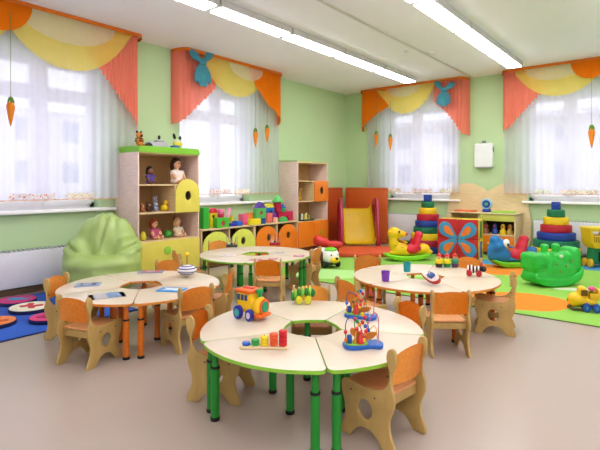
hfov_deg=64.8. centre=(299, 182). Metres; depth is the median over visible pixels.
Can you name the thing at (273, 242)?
stand
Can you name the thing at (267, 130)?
carrot
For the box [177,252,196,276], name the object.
spinning top
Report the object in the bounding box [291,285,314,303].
toy caterpillar
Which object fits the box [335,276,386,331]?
child chair
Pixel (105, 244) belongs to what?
chair
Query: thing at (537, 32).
ceiling
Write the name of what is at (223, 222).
block
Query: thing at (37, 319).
pad
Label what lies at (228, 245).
tray
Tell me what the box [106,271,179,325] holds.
table segment
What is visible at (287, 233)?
base cabinet
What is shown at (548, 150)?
sheer curtain
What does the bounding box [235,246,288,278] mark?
table segment
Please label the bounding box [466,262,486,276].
zebra
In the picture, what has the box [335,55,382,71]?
diffuser
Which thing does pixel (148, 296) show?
table segment
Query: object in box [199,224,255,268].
base cabinet
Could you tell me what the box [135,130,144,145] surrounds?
plush toy
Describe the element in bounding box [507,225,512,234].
toy
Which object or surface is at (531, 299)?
rug
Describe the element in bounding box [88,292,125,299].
magazine
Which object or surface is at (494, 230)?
toy
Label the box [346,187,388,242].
mat
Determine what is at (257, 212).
block
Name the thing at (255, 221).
block
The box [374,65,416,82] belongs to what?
ceiling light
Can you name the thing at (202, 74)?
rabbit
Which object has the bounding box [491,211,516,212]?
tray
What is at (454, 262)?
toy figure
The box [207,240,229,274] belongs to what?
child chair
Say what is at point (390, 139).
carrot
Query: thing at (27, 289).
baseboard
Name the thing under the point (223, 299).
child chair
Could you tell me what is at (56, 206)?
windowsill
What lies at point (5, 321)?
pad
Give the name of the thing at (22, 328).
rug
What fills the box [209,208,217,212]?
block
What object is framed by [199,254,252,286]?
table segment
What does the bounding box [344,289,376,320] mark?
bead maze
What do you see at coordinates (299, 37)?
ceiling light
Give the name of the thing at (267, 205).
block
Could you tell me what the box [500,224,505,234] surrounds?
toy
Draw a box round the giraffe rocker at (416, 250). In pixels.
[383,227,432,260]
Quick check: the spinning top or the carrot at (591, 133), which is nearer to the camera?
the spinning top
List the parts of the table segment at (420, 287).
leg, leg, leg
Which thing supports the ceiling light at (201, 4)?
attached to the ceiling
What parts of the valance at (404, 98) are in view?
panel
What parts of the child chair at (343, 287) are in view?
backrest, panel, seat, panel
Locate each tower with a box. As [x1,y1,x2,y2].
[410,194,438,253]
[531,202,581,263]
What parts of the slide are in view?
rail, rail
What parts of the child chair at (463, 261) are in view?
backrest, panel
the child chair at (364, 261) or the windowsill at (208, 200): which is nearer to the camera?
the child chair at (364, 261)
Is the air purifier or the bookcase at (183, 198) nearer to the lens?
the bookcase at (183, 198)
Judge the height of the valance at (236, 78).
1.136 m
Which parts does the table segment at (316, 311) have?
leg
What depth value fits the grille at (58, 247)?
5.57 m
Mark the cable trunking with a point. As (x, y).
(321, 1)
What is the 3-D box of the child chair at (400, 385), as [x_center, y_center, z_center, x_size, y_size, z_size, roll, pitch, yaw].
[0.439,1.047,2.465,0.299,0.505,0.345,0,0,-44]
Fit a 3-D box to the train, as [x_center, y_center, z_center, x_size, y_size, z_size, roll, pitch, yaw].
[-0.309,0.780,3.080,0.220,0.198,0.166,0,0,34]
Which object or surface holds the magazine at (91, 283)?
on the table segment at (107, 282)
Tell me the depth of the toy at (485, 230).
8.59 m
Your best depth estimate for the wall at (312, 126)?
7.21 m
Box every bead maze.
[342,312,382,350]
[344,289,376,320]
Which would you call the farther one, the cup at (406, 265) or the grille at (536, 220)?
the grille at (536, 220)
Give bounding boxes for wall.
[0,41,345,290]
[346,74,599,255]
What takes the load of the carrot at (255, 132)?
hanging from the valance at (236, 78)
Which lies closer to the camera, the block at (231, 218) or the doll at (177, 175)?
the doll at (177, 175)
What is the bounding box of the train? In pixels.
[233,285,270,321]
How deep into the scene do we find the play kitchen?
8.75 m
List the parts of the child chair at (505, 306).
seat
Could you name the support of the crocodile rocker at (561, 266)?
on the rug at (531, 299)
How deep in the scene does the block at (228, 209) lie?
7.77 m
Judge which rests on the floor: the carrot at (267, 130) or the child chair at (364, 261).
the child chair at (364, 261)
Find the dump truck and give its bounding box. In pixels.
[579,226,599,266]
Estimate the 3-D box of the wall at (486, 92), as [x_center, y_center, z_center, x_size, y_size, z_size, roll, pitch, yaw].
[4.223,-0.370,8.729,8.550,3.340,0.400,0,0,39]
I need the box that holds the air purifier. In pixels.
[474,140,493,167]
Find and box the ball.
[164,230,171,237]
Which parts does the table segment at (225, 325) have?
leg, leg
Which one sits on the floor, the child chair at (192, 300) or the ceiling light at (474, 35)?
the child chair at (192, 300)
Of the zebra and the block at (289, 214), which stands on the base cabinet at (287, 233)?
the block at (289, 214)
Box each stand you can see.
[226,237,237,246]
[270,236,279,244]
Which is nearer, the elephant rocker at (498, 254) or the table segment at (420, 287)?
the table segment at (420, 287)
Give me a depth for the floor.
2.84 m
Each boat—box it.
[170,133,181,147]
[421,270,440,283]
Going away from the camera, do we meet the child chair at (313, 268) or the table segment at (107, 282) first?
the table segment at (107, 282)
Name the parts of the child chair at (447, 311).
panel, seat, backrest, panel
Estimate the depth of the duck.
6.62 m
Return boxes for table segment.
[55,275,129,343]
[56,287,138,359]
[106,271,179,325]
[134,285,215,358]
[156,272,219,329]
[199,247,248,285]
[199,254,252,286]
[200,310,290,413]
[204,332,325,449]
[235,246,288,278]
[246,255,305,291]
[267,248,309,285]
[268,300,349,380]
[316,330,420,449]
[326,305,423,376]
[354,268,408,301]
[367,264,432,304]
[372,278,461,342]
[429,265,495,318]
[440,277,500,320]
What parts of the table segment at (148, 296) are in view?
leg, leg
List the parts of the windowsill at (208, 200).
sash, sash, sill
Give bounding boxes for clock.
[481,198,492,211]
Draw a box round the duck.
[160,200,168,210]
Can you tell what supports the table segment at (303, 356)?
on the floor
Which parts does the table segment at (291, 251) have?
leg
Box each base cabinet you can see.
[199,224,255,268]
[255,220,297,255]
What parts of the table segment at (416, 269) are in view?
leg, leg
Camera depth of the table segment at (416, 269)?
4.87 m
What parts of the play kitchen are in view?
panel, drawer, yellow rail, drawer, panel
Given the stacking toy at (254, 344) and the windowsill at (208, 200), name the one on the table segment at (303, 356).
the stacking toy at (254, 344)
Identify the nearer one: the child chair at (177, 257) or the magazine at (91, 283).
the magazine at (91, 283)
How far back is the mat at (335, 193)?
10.40 m
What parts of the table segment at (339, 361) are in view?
leg, leg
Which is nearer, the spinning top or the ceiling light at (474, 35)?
the spinning top
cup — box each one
[381,270,389,281]
[403,262,410,271]
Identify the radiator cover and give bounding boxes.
[0,244,66,290]
[388,213,440,240]
[534,219,599,254]
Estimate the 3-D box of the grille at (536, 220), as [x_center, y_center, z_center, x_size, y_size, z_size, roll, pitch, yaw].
[4.910,0.650,7.809,1.874,0.020,0.100,0,0,39]
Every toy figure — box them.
[435,253,442,267]
[443,253,450,267]
[451,253,458,267]
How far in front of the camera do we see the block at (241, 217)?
7.90 m
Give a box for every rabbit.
[189,49,213,86]
[434,80,454,106]
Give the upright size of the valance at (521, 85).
1.086 m
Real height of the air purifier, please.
0.525 m
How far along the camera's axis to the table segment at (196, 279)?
4.22 m
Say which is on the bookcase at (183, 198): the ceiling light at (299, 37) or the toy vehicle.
the toy vehicle
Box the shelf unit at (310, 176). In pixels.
[279,160,327,250]
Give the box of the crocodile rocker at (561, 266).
[520,243,583,286]
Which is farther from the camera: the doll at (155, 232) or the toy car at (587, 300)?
the doll at (155, 232)
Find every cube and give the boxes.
[438,217,461,238]
[438,238,457,258]
[457,239,482,259]
[458,218,482,239]
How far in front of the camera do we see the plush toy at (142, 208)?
6.36 m
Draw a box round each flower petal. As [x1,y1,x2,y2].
[461,227,470,235]
[461,243,470,252]
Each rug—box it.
[0,292,137,342]
[282,245,599,326]
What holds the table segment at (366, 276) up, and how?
on the floor
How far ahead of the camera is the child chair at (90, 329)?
3.38 m
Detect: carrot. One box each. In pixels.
[6,11,14,125]
[253,85,257,147]
[265,125,269,141]
[374,131,377,145]
[388,95,392,150]
[588,66,594,147]
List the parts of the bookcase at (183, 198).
panel, trim, shelf, panel, handle, panel, shelf, shelf, trim, door, panel, door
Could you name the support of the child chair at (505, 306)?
on the floor
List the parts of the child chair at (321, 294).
panel, backrest, seat, panel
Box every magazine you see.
[74,282,101,286]
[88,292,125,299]
[137,270,163,273]
[156,287,187,291]
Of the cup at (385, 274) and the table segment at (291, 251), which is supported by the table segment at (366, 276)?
the cup at (385, 274)
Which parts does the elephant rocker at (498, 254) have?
seat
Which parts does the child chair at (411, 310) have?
panel, backrest, panel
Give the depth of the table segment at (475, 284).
4.14 m
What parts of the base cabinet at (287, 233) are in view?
door, panel, panel, door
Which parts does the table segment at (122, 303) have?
leg, leg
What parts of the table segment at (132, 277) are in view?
leg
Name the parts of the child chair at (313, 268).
seat, panel, backrest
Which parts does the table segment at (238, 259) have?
leg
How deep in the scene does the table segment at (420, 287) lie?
4.02 m
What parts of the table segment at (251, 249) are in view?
leg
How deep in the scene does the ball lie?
6.67 m
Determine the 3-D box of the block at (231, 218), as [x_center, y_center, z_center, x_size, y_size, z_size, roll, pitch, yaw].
[-1.150,0.613,7.829,0.120,0.167,0.112,0,0,39]
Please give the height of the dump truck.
0.616 m
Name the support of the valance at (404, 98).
hanging from the ceiling
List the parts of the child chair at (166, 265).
panel, seat, backrest, panel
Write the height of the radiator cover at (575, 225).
0.660 m
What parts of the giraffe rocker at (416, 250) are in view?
seat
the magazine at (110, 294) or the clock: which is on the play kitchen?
the clock
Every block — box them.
[199,207,208,228]
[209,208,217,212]
[209,213,216,227]
[213,217,228,227]
[218,209,223,213]
[226,208,230,216]
[229,215,233,222]
[232,221,241,225]
[238,214,247,224]
[244,213,252,218]
[248,218,260,224]
[253,202,265,207]
[253,208,265,218]
[261,218,265,223]
[264,203,273,207]
[266,207,273,212]
[266,213,272,222]
[272,194,283,201]
[273,202,280,211]
[274,211,292,219]
[278,216,287,221]
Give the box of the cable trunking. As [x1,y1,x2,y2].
[317,0,471,76]
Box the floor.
[0,243,599,449]
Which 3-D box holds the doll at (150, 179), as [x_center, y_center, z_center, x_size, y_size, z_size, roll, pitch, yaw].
[-2.029,-0.109,6.466,0.159,0.250,0.165,0,0,27]
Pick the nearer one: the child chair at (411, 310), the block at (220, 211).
the child chair at (411, 310)
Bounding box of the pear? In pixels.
[139,231,146,240]
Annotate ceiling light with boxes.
[177,0,219,9]
[207,0,291,36]
[280,28,344,56]
[333,49,384,71]
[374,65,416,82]
[411,0,470,31]
[454,22,500,52]
[486,45,522,68]
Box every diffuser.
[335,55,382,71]
[376,70,414,82]
[456,30,498,52]
[487,51,520,68]
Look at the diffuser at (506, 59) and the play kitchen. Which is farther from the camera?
the play kitchen
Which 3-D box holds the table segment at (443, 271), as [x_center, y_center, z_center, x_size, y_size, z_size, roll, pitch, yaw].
[1.527,1.090,4.679,0.513,0.420,0.747,0,0,-31]
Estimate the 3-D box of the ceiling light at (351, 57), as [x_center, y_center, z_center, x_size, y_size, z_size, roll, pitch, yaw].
[0.989,-1.990,7.729,0.240,0.099,1.226,0,0,39]
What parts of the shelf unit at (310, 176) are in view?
panel, panel, door, panel, shelf, panel, door, door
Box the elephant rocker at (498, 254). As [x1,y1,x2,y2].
[487,235,536,267]
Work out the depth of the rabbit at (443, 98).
9.22 m
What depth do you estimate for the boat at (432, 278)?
4.05 m
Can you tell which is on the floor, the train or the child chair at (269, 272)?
the child chair at (269, 272)
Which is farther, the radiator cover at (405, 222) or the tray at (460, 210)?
the radiator cover at (405, 222)
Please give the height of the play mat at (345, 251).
0.082 m
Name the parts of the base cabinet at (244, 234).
panel, door, panel, panel, door, panel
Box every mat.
[328,187,342,240]
[339,246,389,256]
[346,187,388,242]
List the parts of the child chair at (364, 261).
panel, backrest, panel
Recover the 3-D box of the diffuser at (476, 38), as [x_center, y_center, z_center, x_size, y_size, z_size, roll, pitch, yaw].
[2.470,-1.948,6.539,0.210,0.017,1.156,0,0,39]
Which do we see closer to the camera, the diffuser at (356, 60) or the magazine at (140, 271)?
the magazine at (140, 271)
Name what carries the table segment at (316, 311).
on the floor
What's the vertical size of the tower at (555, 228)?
0.983 m
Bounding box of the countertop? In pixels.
[449,211,523,214]
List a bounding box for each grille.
[0,244,66,253]
[388,213,440,215]
[535,219,598,222]
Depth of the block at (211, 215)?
7.34 m
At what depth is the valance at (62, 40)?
5.85 m
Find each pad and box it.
[0,295,36,306]
[0,316,16,328]
[8,301,52,314]
[28,312,47,324]
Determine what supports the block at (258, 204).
on the block at (257, 212)
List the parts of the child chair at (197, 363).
backrest, seat, panel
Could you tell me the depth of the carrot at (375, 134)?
10.20 m
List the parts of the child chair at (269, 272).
panel, backrest, seat, panel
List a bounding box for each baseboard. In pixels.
[0,284,43,296]
[388,239,586,257]
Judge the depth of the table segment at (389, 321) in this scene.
2.96 m
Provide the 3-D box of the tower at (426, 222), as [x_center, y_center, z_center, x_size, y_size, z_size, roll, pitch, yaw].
[2.405,0.756,8.900,0.673,1.066,0.673,0,0,39]
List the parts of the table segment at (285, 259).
leg, leg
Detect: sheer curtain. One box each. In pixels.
[0,30,136,201]
[180,83,278,194]
[367,88,459,192]
[504,75,599,194]
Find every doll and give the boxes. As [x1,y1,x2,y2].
[145,166,157,183]
[149,218,163,239]
[170,157,187,183]
[173,217,185,236]
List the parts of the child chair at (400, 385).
panel, seat, panel, backrest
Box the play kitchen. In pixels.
[446,183,531,252]
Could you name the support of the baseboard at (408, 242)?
attached to the wall at (486, 92)
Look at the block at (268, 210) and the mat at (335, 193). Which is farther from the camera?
the mat at (335, 193)
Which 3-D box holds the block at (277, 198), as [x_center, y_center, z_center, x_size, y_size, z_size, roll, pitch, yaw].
[-0.405,0.275,8.565,0.218,0.134,0.218,0,0,39]
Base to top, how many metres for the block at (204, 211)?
0.324 m
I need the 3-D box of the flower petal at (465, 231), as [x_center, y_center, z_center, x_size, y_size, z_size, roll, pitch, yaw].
[2.778,0.813,7.923,0.164,0.168,0.006,0,0,34]
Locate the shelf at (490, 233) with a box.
[483,232,513,236]
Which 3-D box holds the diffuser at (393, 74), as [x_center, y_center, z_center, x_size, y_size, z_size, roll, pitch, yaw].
[1.772,-1.948,8.704,0.210,0.017,1.156,0,0,39]
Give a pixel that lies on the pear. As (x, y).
(142, 237)
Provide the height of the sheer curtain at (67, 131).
2.190 m
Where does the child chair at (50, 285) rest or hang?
on the floor
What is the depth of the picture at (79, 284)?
4.07 m
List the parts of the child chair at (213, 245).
panel, backrest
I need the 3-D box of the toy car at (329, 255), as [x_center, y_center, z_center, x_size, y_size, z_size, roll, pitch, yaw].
[0.379,1.134,7.360,0.340,0.310,0.706,0,0,-32]
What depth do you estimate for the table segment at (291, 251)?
5.90 m
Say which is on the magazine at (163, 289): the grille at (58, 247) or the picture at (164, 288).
the picture at (164, 288)
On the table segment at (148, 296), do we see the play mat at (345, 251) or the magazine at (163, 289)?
the magazine at (163, 289)
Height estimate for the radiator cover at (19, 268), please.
0.530 m
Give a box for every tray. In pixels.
[226,244,237,246]
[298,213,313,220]
[298,219,313,220]
[454,209,477,211]
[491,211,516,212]
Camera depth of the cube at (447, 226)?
8.10 m
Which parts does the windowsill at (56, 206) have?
sash, sill, sash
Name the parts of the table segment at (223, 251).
leg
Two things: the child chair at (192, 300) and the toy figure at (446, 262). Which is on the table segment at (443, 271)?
the toy figure at (446, 262)
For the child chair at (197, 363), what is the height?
0.505 m
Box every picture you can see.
[78,283,95,285]
[163,287,182,290]
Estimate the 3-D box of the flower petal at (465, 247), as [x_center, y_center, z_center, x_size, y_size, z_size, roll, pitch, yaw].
[2.778,1.089,7.923,0.164,0.168,0.006,0,0,34]
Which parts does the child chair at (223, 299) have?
panel, seat, backrest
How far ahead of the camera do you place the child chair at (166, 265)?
4.93 m
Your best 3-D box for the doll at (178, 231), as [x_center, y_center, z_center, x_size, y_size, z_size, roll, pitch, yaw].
[-1.740,0.637,6.819,0.180,0.283,0.186,0,0,27]
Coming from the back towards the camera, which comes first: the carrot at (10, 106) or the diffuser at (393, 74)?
the diffuser at (393, 74)
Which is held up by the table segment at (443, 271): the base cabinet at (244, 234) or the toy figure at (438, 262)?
the toy figure at (438, 262)
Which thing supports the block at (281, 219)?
on the base cabinet at (287, 233)
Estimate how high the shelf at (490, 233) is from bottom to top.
0.020 m
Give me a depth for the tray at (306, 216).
9.10 m
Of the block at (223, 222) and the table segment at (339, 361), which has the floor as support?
the table segment at (339, 361)
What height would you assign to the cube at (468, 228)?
0.338 m
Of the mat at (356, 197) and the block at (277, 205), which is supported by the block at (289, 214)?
the block at (277, 205)
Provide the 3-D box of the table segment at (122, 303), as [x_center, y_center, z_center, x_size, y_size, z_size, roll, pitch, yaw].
[-1.529,1.090,3.713,0.747,0.420,0.513,0,0,23]
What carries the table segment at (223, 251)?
on the floor
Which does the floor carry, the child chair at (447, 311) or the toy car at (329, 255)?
the child chair at (447, 311)
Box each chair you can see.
[43,272,99,340]
[55,294,121,370]
[61,213,141,288]
[140,259,182,308]
[160,283,213,354]
[172,250,205,273]
[186,304,254,405]
[204,268,234,316]
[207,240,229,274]
[254,258,285,301]
[287,246,321,288]
[291,285,331,334]
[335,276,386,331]
[341,336,427,449]
[354,255,385,304]
[358,296,426,372]
[423,290,471,357]
[457,256,482,308]
[474,271,516,336]
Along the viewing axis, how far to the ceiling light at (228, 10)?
5.66 m
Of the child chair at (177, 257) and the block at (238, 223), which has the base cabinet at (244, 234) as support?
the block at (238, 223)
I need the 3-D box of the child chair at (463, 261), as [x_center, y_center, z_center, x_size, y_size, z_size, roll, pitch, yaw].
[1.692,1.036,4.949,0.345,0.505,0.299,0,0,-43]
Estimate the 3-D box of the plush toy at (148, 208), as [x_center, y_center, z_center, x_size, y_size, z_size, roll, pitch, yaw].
[-2.066,0.323,6.451,0.077,0.142,0.079,0,0,27]
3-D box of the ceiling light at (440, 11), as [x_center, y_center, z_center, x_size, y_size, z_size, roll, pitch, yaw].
[1.687,-1.990,5.565,0.240,0.099,1.226,0,0,39]
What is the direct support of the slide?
on the floor
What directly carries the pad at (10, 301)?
on the rug at (22, 328)
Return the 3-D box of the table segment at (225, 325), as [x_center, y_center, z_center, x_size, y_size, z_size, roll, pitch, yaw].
[-0.328,1.090,2.972,0.513,0.420,0.747,0,0,13]
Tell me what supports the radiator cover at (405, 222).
on the floor
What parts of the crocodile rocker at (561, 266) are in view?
handle knob, handle knob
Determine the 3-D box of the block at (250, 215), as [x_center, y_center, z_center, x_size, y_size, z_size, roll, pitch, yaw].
[-0.876,0.605,8.074,0.100,0.185,0.113,0,0,39]
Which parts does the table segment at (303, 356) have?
leg, leg, leg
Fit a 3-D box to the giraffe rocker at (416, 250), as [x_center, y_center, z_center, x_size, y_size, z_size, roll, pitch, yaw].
[1.822,1.011,7.907,0.839,0.554,0.298,0,0,-9]
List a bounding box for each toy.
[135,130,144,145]
[140,203,144,211]
[146,201,151,211]
[153,197,158,210]
[239,328,288,349]
[483,223,488,233]
[492,224,497,233]
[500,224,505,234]
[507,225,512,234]
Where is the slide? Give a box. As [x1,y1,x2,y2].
[337,198,380,245]
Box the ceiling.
[19,0,599,94]
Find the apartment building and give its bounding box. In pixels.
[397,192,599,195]
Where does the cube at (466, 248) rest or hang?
on the rug at (531, 299)
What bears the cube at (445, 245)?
on the rug at (531, 299)
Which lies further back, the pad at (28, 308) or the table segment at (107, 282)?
the pad at (28, 308)
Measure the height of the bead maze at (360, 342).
0.183 m
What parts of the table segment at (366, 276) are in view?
leg, leg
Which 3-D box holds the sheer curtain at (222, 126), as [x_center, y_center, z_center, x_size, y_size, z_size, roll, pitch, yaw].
[-1.106,-0.895,8.072,0.029,2.170,2.280,0,0,39]
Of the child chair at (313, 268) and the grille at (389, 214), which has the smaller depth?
the child chair at (313, 268)
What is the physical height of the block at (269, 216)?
0.164 m
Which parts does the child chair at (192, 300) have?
panel, seat, backrest, panel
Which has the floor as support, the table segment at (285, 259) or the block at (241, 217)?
the table segment at (285, 259)
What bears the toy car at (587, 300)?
on the rug at (531, 299)
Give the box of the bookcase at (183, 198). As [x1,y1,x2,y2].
[115,146,199,269]
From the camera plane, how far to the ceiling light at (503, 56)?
7.42 m
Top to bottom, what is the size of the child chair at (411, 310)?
0.505 m
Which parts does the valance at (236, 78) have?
panel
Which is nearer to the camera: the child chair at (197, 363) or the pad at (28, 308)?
the child chair at (197, 363)
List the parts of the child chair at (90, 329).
backrest, panel, seat, panel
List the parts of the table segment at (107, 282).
leg, leg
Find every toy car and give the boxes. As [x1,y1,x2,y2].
[308,247,340,267]
[567,285,599,312]
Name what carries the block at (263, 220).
on the base cabinet at (287, 233)
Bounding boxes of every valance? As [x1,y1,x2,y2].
[0,0,141,124]
[171,47,281,125]
[361,76,469,134]
[502,56,599,131]
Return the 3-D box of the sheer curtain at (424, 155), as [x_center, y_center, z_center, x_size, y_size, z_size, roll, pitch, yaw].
[2.300,-0.890,9.848,2.090,2.180,0.029,0,0,39]
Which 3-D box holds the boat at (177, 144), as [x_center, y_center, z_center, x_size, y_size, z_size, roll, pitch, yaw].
[-1.762,-0.598,6.782,0.100,0.212,0.210,0,0,22]
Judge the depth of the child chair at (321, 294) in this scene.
3.44 m
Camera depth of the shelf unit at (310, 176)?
9.25 m
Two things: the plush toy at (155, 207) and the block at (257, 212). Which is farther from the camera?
the block at (257, 212)
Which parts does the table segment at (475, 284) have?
leg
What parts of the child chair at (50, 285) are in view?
backrest, panel, panel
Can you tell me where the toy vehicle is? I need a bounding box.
[145,135,167,146]
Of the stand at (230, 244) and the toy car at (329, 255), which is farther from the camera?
the toy car at (329, 255)
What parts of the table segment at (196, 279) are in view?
leg, leg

